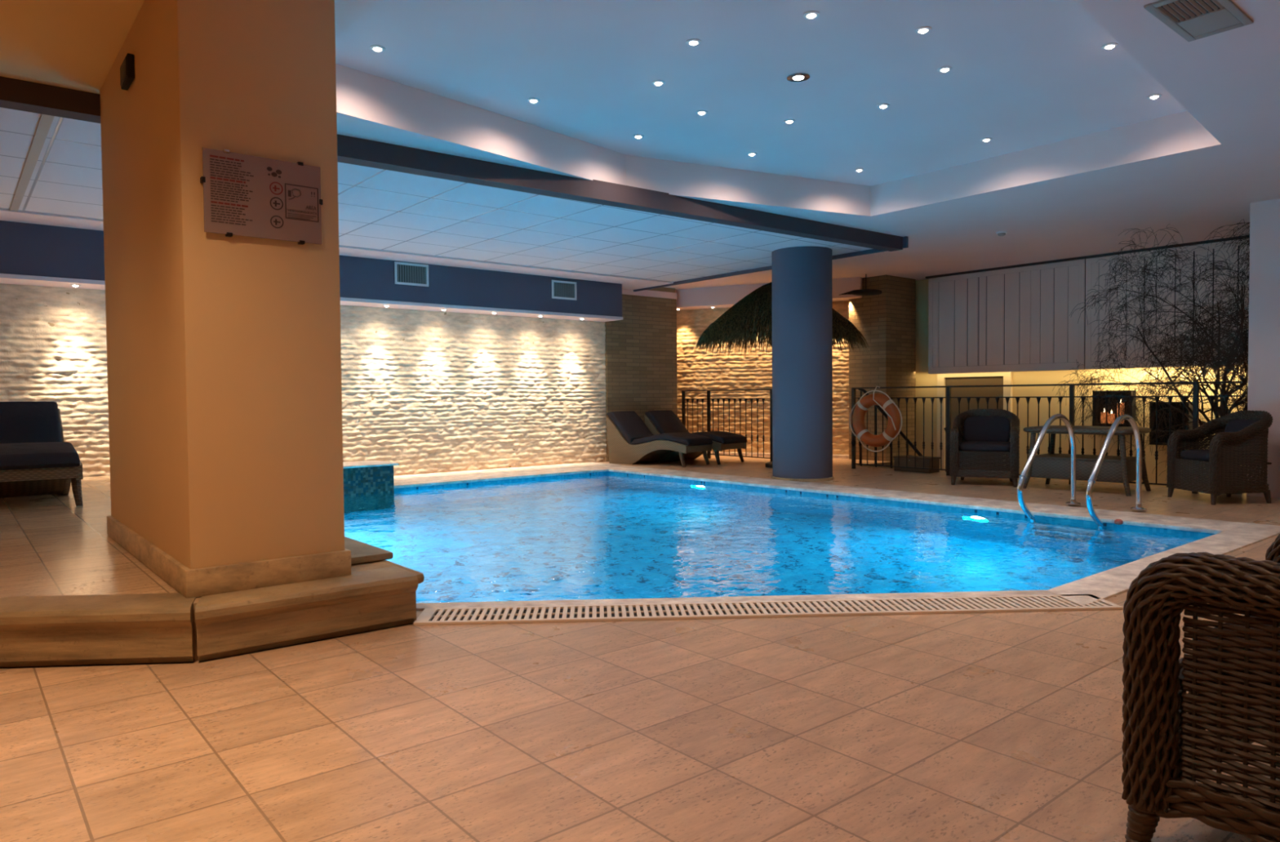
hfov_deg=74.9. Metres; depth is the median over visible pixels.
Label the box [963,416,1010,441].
cushion
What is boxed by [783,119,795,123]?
recessed light
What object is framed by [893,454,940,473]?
step
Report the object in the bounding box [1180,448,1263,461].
seat cushion
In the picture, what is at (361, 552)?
trim
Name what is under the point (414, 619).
trim
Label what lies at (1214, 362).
bare tree
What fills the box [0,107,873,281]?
ceiling tiles
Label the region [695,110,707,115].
recessed light
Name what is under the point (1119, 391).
case
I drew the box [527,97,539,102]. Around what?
recessed light
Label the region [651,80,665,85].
recessed light
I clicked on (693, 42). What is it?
recessed light
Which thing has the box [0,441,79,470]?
seat cushion
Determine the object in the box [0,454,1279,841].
floor
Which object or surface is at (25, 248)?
soffit
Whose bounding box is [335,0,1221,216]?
ceiling
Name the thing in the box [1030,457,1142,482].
shelf
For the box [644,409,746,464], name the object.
sun lounger
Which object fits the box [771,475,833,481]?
column base
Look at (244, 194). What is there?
notice board
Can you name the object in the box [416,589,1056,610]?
trim
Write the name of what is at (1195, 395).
iron railing
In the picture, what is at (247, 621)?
step
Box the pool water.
[343,473,1206,603]
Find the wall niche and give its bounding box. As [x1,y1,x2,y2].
[676,300,848,454]
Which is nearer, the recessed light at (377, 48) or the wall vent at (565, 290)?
the recessed light at (377, 48)
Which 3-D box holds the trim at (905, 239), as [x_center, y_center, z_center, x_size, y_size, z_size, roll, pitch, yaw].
[1.462,-2.077,11.412,0.040,0.125,4.940,-2,2,-40]
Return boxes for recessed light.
[369,44,385,52]
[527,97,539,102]
[632,134,644,138]
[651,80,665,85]
[685,38,701,45]
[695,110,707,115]
[746,151,757,155]
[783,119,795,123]
[786,72,809,81]
[803,10,819,19]
[853,168,864,171]
[876,103,889,108]
[915,26,931,34]
[937,66,952,72]
[980,137,992,142]
[1101,42,1118,49]
[1146,93,1161,98]
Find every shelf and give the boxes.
[1027,453,1145,462]
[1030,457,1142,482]
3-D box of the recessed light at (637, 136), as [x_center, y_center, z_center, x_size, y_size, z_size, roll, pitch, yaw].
[-0.013,-2.284,6.732,0.090,0.018,0.090,-2,2,-40]
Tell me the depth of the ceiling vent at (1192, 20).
3.98 m
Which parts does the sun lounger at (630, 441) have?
panel, frame, leg, panel, leg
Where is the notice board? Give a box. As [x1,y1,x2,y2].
[200,147,323,244]
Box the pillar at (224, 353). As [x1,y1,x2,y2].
[99,0,344,568]
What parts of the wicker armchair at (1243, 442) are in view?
leg, panel, leg, rail, leg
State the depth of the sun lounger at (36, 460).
6.65 m
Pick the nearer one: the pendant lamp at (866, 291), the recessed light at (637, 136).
the recessed light at (637, 136)
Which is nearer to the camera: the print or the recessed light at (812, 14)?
the print
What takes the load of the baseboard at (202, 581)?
attached to the pillar at (224, 353)
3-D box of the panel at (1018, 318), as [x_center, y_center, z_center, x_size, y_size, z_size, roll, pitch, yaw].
[5.158,-1.428,11.929,0.050,1.455,2.275,-2,2,-40]
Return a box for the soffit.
[0,220,622,316]
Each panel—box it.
[928,258,1085,373]
[1084,238,1249,368]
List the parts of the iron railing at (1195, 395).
post, post, rail, handrail, rail, post, post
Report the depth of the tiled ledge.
9.27 m
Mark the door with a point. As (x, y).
(1002, 377)
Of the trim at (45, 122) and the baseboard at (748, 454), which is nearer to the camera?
the trim at (45, 122)
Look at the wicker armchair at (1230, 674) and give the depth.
1.75 m
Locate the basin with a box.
[394,471,1214,537]
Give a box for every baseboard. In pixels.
[106,515,351,598]
[702,451,848,458]
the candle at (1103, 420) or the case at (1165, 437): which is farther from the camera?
the candle at (1103, 420)
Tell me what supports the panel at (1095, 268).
hanging from the trim at (1219, 239)
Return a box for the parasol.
[693,282,869,467]
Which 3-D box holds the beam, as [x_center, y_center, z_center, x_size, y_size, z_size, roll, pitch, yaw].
[-1.444,-1.900,6.239,11.066,0.155,0.155,-2,2,-37]
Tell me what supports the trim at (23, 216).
attached to the wall at (412, 420)
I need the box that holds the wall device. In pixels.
[120,53,134,90]
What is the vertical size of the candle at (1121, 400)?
0.324 m
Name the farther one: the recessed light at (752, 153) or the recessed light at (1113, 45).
the recessed light at (752, 153)
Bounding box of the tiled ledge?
[342,460,398,496]
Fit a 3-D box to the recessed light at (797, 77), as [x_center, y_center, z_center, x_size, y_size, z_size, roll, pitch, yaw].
[1.044,-2.258,5.511,0.150,0.018,0.150,-2,2,-40]
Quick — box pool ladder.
[1017,413,1146,527]
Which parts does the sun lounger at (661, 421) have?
panel, frame, leg, panel, leg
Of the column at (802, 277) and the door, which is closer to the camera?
the column at (802, 277)
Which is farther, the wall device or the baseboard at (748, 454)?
the baseboard at (748, 454)
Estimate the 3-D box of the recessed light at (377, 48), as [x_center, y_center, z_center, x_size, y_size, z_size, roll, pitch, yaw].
[-1.570,-2.221,5.003,0.090,0.018,0.090,-2,2,-40]
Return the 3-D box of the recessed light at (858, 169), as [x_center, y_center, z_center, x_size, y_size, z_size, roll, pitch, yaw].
[2.043,-2.331,7.792,0.090,0.018,0.090,-2,2,-40]
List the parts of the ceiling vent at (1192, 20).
damper plate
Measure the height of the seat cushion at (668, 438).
0.175 m
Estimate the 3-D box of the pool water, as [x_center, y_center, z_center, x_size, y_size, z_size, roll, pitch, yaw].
[-0.193,0.851,7.040,5.380,0.001,7.220,-2,2,-40]
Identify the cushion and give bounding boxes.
[0,401,62,443]
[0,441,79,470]
[606,410,653,444]
[631,432,712,445]
[644,409,688,433]
[691,431,746,444]
[958,440,1010,451]
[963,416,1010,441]
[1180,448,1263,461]
[1222,418,1268,452]
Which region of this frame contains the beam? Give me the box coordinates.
[0,75,902,251]
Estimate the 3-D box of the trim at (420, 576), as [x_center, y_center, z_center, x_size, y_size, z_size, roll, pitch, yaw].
[-3.159,0.645,6.343,0.050,0.051,6.830,-2,2,-40]
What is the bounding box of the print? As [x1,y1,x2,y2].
[287,213,316,219]
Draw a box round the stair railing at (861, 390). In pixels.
[857,388,923,467]
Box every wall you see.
[0,283,677,476]
[848,275,915,461]
[857,279,1248,487]
[1246,198,1279,497]
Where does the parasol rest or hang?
on the floor at (1004, 726)
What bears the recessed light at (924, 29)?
in the ceiling at (1035, 78)
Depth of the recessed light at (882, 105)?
6.06 m
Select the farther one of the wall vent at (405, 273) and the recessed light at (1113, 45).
the wall vent at (405, 273)
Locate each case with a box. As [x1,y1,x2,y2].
[1092,390,1135,426]
[1149,401,1192,444]
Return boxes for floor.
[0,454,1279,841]
[0,475,395,660]
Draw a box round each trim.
[0,208,673,289]
[0,273,622,321]
[9,114,54,211]
[344,536,393,564]
[379,560,424,583]
[393,462,616,480]
[393,464,637,488]
[413,591,416,622]
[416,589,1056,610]
[622,288,676,298]
[633,235,908,291]
[924,235,1248,278]
[1047,522,1279,605]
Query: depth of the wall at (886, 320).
12.81 m
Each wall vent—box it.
[394,261,428,286]
[551,280,576,300]
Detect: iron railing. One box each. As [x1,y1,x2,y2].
[681,388,772,462]
[851,380,1242,493]
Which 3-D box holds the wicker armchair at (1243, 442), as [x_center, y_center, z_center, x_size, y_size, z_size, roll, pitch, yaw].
[5.381,0.319,7.720,0.659,0.830,0.639,-1,2,-3]
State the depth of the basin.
8.33 m
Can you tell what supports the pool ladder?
attached to the basin
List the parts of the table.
leg, leg, leg, leg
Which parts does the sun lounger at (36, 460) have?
frame, panel, leg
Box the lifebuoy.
[848,386,902,451]
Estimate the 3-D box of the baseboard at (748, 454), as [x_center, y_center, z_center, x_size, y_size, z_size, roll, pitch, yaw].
[1.543,0.558,14.133,4.458,0.050,0.120,0,2,26]
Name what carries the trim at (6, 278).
attached to the wall at (412, 420)
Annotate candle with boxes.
[1100,408,1107,423]
[1107,409,1115,423]
[1116,400,1124,423]
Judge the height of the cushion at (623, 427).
0.482 m
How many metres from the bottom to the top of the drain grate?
0.011 m
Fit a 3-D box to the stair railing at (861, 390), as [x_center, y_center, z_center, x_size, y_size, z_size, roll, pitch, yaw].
[3.682,0.740,11.325,0.044,2.410,1.702,-2,2,-40]
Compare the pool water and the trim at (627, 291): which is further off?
the trim at (627, 291)
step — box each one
[0,592,195,668]
[195,565,417,662]
[893,454,940,473]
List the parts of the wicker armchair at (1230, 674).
leg, rail, panel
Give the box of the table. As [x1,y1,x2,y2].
[1022,425,1151,496]
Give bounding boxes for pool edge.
[608,466,1248,533]
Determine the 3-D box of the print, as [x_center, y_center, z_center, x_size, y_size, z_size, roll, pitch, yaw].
[-1.425,-0.861,3.526,0.119,0.017,0.001,-2,2,-40]
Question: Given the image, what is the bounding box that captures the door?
[937,371,1012,473]
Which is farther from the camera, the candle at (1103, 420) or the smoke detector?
the candle at (1103, 420)
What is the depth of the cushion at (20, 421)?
7.03 m
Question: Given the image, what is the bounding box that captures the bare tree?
[1052,218,1249,493]
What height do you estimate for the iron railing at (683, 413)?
1.105 m
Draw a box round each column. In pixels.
[771,245,832,478]
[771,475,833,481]
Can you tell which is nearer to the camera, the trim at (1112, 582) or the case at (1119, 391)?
the trim at (1112, 582)
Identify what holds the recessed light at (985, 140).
in the ceiling at (1035, 78)
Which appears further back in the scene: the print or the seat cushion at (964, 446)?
the seat cushion at (964, 446)
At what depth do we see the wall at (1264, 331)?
7.90 m
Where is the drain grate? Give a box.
[413,593,1123,625]
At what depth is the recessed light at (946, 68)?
5.38 m
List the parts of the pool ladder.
grab rail, grab rail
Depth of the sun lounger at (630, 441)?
12.46 m
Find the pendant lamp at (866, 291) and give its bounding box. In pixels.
[840,274,882,295]
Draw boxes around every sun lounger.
[0,401,83,506]
[605,410,712,466]
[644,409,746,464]
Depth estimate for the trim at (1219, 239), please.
11.02 m
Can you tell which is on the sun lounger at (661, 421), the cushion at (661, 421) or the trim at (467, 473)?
the cushion at (661, 421)
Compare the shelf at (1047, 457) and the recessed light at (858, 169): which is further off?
the shelf at (1047, 457)
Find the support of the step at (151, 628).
attached to the floor at (50, 545)
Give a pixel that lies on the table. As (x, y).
(1122, 468)
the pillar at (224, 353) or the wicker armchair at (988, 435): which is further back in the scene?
the wicker armchair at (988, 435)
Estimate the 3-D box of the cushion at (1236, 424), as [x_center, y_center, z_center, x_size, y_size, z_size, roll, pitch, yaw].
[5.590,0.150,7.725,0.110,0.331,0.458,12,1,-3]
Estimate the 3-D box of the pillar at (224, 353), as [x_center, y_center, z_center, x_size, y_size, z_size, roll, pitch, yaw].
[-2.200,-0.613,4.245,0.615,2.580,2.040,-2,2,-40]
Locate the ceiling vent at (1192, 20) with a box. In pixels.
[1143,0,1253,41]
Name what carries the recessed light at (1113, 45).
in the ceiling at (1035, 78)
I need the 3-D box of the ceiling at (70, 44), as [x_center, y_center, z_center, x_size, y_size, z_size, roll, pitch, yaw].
[-1.767,-1.796,0.677,3.238,0.018,8.360,-2,2,-40]
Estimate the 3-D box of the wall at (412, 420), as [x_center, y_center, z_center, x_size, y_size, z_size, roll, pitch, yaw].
[-4.050,-0.659,10.235,11.890,2.800,0.306,-2,2,-40]
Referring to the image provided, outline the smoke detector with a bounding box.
[995,231,1007,235]
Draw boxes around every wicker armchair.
[949,408,1020,487]
[1121,533,1279,841]
[1166,409,1273,504]
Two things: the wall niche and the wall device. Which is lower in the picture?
the wall niche
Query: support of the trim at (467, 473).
attached to the wall at (412, 420)
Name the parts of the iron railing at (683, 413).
post, post, rail, handrail, rail, post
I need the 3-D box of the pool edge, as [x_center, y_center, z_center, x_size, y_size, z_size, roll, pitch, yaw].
[2.080,0.732,8.916,0.540,0.032,7.220,-2,2,-40]
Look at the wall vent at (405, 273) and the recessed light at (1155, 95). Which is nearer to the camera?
the recessed light at (1155, 95)
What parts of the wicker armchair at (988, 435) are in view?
leg, rail, panel, leg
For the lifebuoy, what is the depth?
10.90 m
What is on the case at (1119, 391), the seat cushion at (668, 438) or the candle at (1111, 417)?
the candle at (1111, 417)
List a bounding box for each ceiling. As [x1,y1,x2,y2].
[0,0,144,93]
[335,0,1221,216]
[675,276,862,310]

